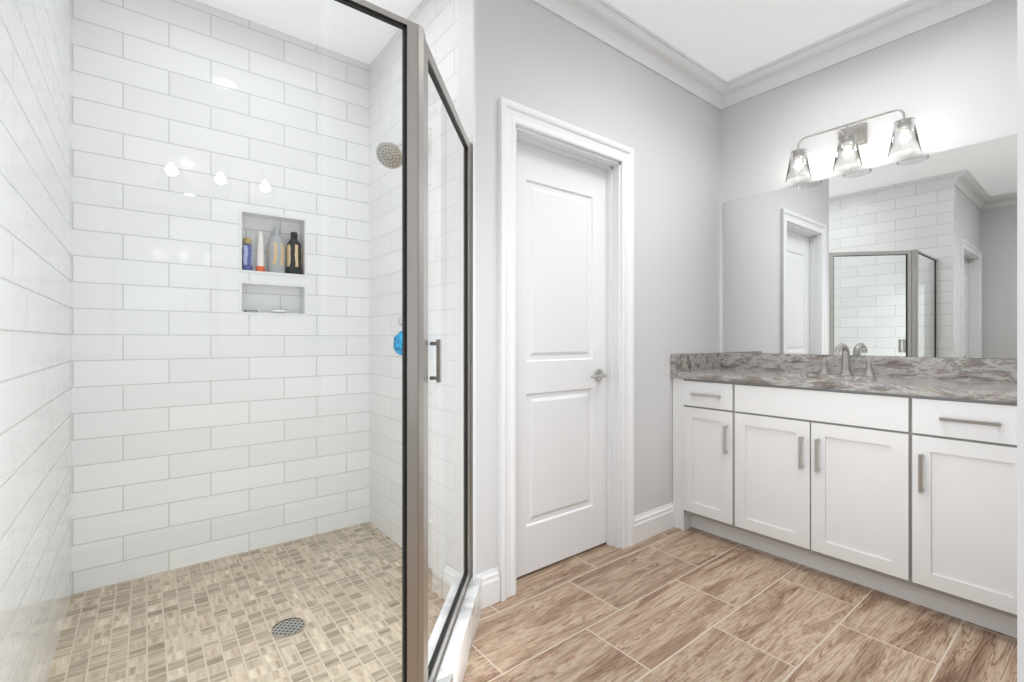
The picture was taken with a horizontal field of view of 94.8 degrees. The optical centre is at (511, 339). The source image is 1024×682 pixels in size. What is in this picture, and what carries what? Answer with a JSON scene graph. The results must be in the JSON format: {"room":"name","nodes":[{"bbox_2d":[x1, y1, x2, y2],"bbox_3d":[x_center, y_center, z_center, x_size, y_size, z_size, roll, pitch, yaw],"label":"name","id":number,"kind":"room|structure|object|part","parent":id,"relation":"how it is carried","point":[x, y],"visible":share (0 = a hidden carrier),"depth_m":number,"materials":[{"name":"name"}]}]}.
{"room":"bathroom","nodes":[
{"label":"bathroom","id":0,"kind":"room"},
{"bbox_2d":[0,0,71,681],"bbox_3d":[-1.378,-0.265,1.273,0.120,2.740,1.760,0,0,-38],"label":"wall","id":1,"kind":"structure","parent":0,"point":[41,356],"depth_m":1.34,"materials":[{"name":"tile"}]},
{"bbox_2d":[72,0,368,593],"bbox_3d":[-1.397,-0.265,2.450,1.540,2.740,0.123,0,0,-38],"label":"wall","id":2,"kind":"structure","parent":0,"point":[182,339],"depth_m":2.31,"materials":[{"name":"tile"}]},
{"bbox_2d":[242,238,251,269],"bbox_3d":[-1.376,-0.439,2.448,0.048,0.170,0.048,0,0,-38],"label":"wash bottle","id":3,"kind":"object","parent":2,"relation":"in","point":[247,261],"depth_m":2.43,"materials":[{"name":"blue plastic"}]},
{"bbox_2d":[256,231,264,271],"bbox_3d":[-1.330,-0.462,2.491,0.042,0.215,0.042,0,0,-38],"label":"bottle","id":4,"kind":"object","parent":2,"relation":"in","point":[260,250],"depth_m":2.48,"materials":[{"name":"white plastic"}]},
{"bbox_2d":[268,228,285,272],"bbox_3d":[-1.266,-0.476,2.534,0.086,0.244,0.086,0,0,-38],"label":"shampoo bottle","id":5,"kind":"object","parent":2,"relation":"in","point":[274,238],"depth_m":2.50,"materials":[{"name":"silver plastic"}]},
{"bbox_2d":[271,309,286,312],"bbox_3d":[-1.252,-0.150,2.533,0.084,0.020,0.056,0,0,-38],"label":"soap bar","id":6,"kind":"object","parent":2,"relation":"in","point":[279,311],"depth_m":2.51,"materials":[{"name":"white"}]},
{"bbox_2d":[286,232,301,273],"bbox_3d":[-1.198,-0.470,2.588,0.080,0.232,0.080,0,0,-38],"label":"bottle","id":7,"kind":"object","parent":2,"relation":"in","point":[294,261],"depth_m":2.56,"materials":[{"name":"black plastic"}]},
{"bbox_2d":[369,0,475,577],"bbox_3d":[-0.456,-0.265,2.399,0.120,2.740,1.120,0,0,-38],"label":"wall","id":8,"kind":"structure","parent":0,"point":[449,26],"depth_m":2.47,"materials":[{"name":"tile"}]},
{"bbox_2d":[376,141,401,168],"bbox_3d":[-0.543,-0.901,2.248,0.200,0.168,0.124,0,0,-38],"label":"shower head","id":9,"kind":"object","parent":8,"relation":"attached to","point":[396,163],"depth_m":2.21},
{"bbox_2d":[393,318,401,354],"bbox_3d":[-0.527,-0.043,2.289,0.123,0.254,0.177,0,0,-38],"label":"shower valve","id":10,"kind":"object","parent":8,"relation":"attached to","point":[398,341],"depth_m":2.23,"materials":[{"name":"plastic"}]},
{"bbox_2d":[196,0,909,80],"bbox_3d":[0.012,-1.665,1.020,4.980,0.060,4.110,0,0,-38],"label":"ceiling","id":11,"kind":"structure","parent":0,"point":[726,40],"depth_m":2.43,"materials":[{"name":"white paint"}]},
{"bbox_2d":[476,0,719,574],"bbox_3d":[0.625,-0.265,2.609,2.058,2.740,0.120,0,0,-38],"label":"wall","id":12,"kind":"structure","parent":0,"point":[532,55],"depth_m":2.58,"materials":[{"name":"white paint"}]},
{"bbox_2d":[517,141,605,576],"bbox_3d":[0.235,0.086,2.347,0.685,2.013,0.035,0,0,-38],"label":"closet door","id":13,"kind":"structure","parent":12,"relation":"in","point":[561,355],"depth_m":2.33,"materials":[{"name":"white wood"}]},
{"bbox_2d":[591,369,606,380],"bbox_3d":[0.450,0.190,2.455,0.138,0.064,0.060,0,0,-38],"label":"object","id":14,"kind":"structure","parent":13,"relation":"attached to","point":[600,375],"depth_m":2.46,"materials":[{"name":"silver metal"}]},
{"bbox_2d":[499,97,633,601],"bbox_3d":[0.263,0.042,2.312,0.887,2.126,0.143,0,0,-38],"label":"trim","id":15,"kind":"structure","parent":12,"relation":"attached to","point":[541,130],"depth_m":2.37,"materials":[{"name":"white wood"}]},
{"bbox_2d":[530,0,734,109],"bbox_3d":[0.644,-1.576,2.487,1.938,0.118,0.096,0,0,-38],"label":"crown molding","id":16,"kind":"structure","parent":12,"relation":"attached to","point":[607,23],"depth_m":2.53,"materials":[{"name":"white wood"}]},
{"bbox_2d":[634,503,673,543],"bbox_3d":[0.800,1.035,2.660,0.382,0.140,0.016,0,0,-38],"label":"baseboard","id":17,"kind":"structure","parent":12,"relation":"attached to","point":[651,523],"depth_m":2.65,"materials":[{"name":"white wood"}]},
{"bbox_2d":[671,353,722,370],"bbox_3d":[1.155,0.139,2.930,0.545,0.102,0.020,0,0,-38],"label":"backsplash","id":18,"kind":"structure","parent":12,"relation":"attached to","point":[699,361],"depth_m":2.90,"materials":[{"name":"grey stone"}]},
{"bbox_2d":[463,527,1016,681],"bbox_3d":[0.012,1.135,1.020,4.980,0.060,4.110,0,0,-38],"label":"floor","id":19,"kind":"structure","parent":0,"point":[690,604],"depth_m":1.81,"materials":[{"name":"tile"}]},
{"bbox_2d":[47,522,438,681],"bbox_3d":[-0.859,1.095,1.761,1.300,0.020,1.630,0,0,-38],"label":"shower pan","id":20,"kind":"object","parent":19,"relation":"on","point":[163,669],"depth_m":1.82,"materials":[{"name":"tile"}]},
{"bbox_2d":[271,618,304,637],"bbox_3d":[-0.840,1.082,1.770,0.116,0.006,0.116,0,0,-38],"label":"shower drain","id":21,"kind":"object","parent":20,"relation":"on","point":[278,631],"depth_m":1.76,"materials":[{"name":"silver metal"}]},
{"bbox_2d":[428,576,481,681],"bbox_3d":[-0.501,1.040,1.336,1.335,0.130,0.630,0,0,-38],"label":"shower curb","id":22,"kind":"object","parent":19,"relation":"on","point":[455,662],"visible":0.54,"depth_m":1.59,"materials":[{"name":"stone"}]},
{"bbox_2d":[0,0,471,681],"bbox_3d":[-0.517,0.087,1.331,1.304,1.774,0.559,0,0,-38],"label":"shower enclosure","id":23,"kind":"object","parent":22,"relation":"on","point":[454,562],"visible":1,"depth_m":1.19,"materials":[{"name":"clear glass"}]},
{"bbox_2d":[671,375,1016,637],"bbox_3d":[1.594,0.666,2.368,0.584,0.878,1.446,0,0,-38],"label":"bathroom vanity","id":24,"kind":"object","parent":19,"relation":"on","point":[894,476],"depth_m":2.04,"materials":[{"name":"white paint"}]},
{"bbox_2d":[671,367,1016,398],"bbox_3d":[1.608,0.208,2.366,0.565,0.035,1.466,0,0,-38],"label":"countertop","id":25,"kind":"structure","parent":24,"relation":"on","point":[872,382],"depth_m":2.15,"materials":[{"name":"grey stone"}]},
{"bbox_2d":[815,343,886,374],"bbox_3d":[1.735,0.105,2.433,0.165,0.171,0.303,0,0,-38],"label":"faucet","id":26,"kind":"object","parent":25,"relation":"on","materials":[{"name":"silver metal"}]},
{"bbox_2d":[720,0,1016,358],"bbox_3d":[2.309,-0.265,2.028,0.120,2.740,2.870,0,0,-38],"label":"wall","id":27,"kind":"structure","parent":0,"point":[949,84],"depth_m":2.43,"materials":[{"name":"white paint"}]},
{"bbox_2d":[785,109,921,182],"bbox_3d":[1.776,-1.025,2.490,0.147,0.240,0.600,0,0,-38],"label":"sconce","id":28,"kind":"object","parent":27,"relation":"attached to","point":[851,137],"visible":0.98,"depth_m":2.47,"materials":[{"name":"silver metal"}]},
{"bbox_3d":[1.799,-1.090,2.508,0.088,0.110,0.482,0,0,-38],"label":"arm","id":29,"kind":"part","parent":28,"relation":"part of"},
{"bbox_2d":[730,0,995,103],"bbox_3d":[1.814,-1.576,2.485,0.096,0.118,1.320,0,0,-38],"label":"crown molding","id":30,"kind":"structure","parent":27,"relation":"attached to","point":[910,17],"depth_m":2.50,"materials":[{"name":"white wood"}]},
{"bbox_2d":[723,353,1016,382],"bbox_3d":[1.823,0.139,2.534,0.020,0.102,1.466,0,0,-38],"label":"backsplash","id":31,"kind":"structure","parent":27,"relation":"attached to","point":[993,370],"depth_m":2.32,"materials":[{"name":"grey stone"}]},
{"bbox_2d":[724,134,1016,358],"bbox_3d":[1.845,-0.405,2.516,0.006,0.981,1.470,0,0,-38],"label":"vanity mirror","id":32,"kind":"object","parent":27,"relation":"attached to","point":[915,257],"visible":1,"depth_m":2.42,"materials":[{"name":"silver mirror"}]},
{"bbox_2d":[1017,0,1023,681],"bbox_3d":[1.444,-0.265,1.121,2.360,2.740,0.125,0,0,-38],"label":"wall","id":33,"kind":"structure","parent":0,"point":[1020,340],"depth_m":0.44,"materials":[{"name":"white paint"}]}
]}

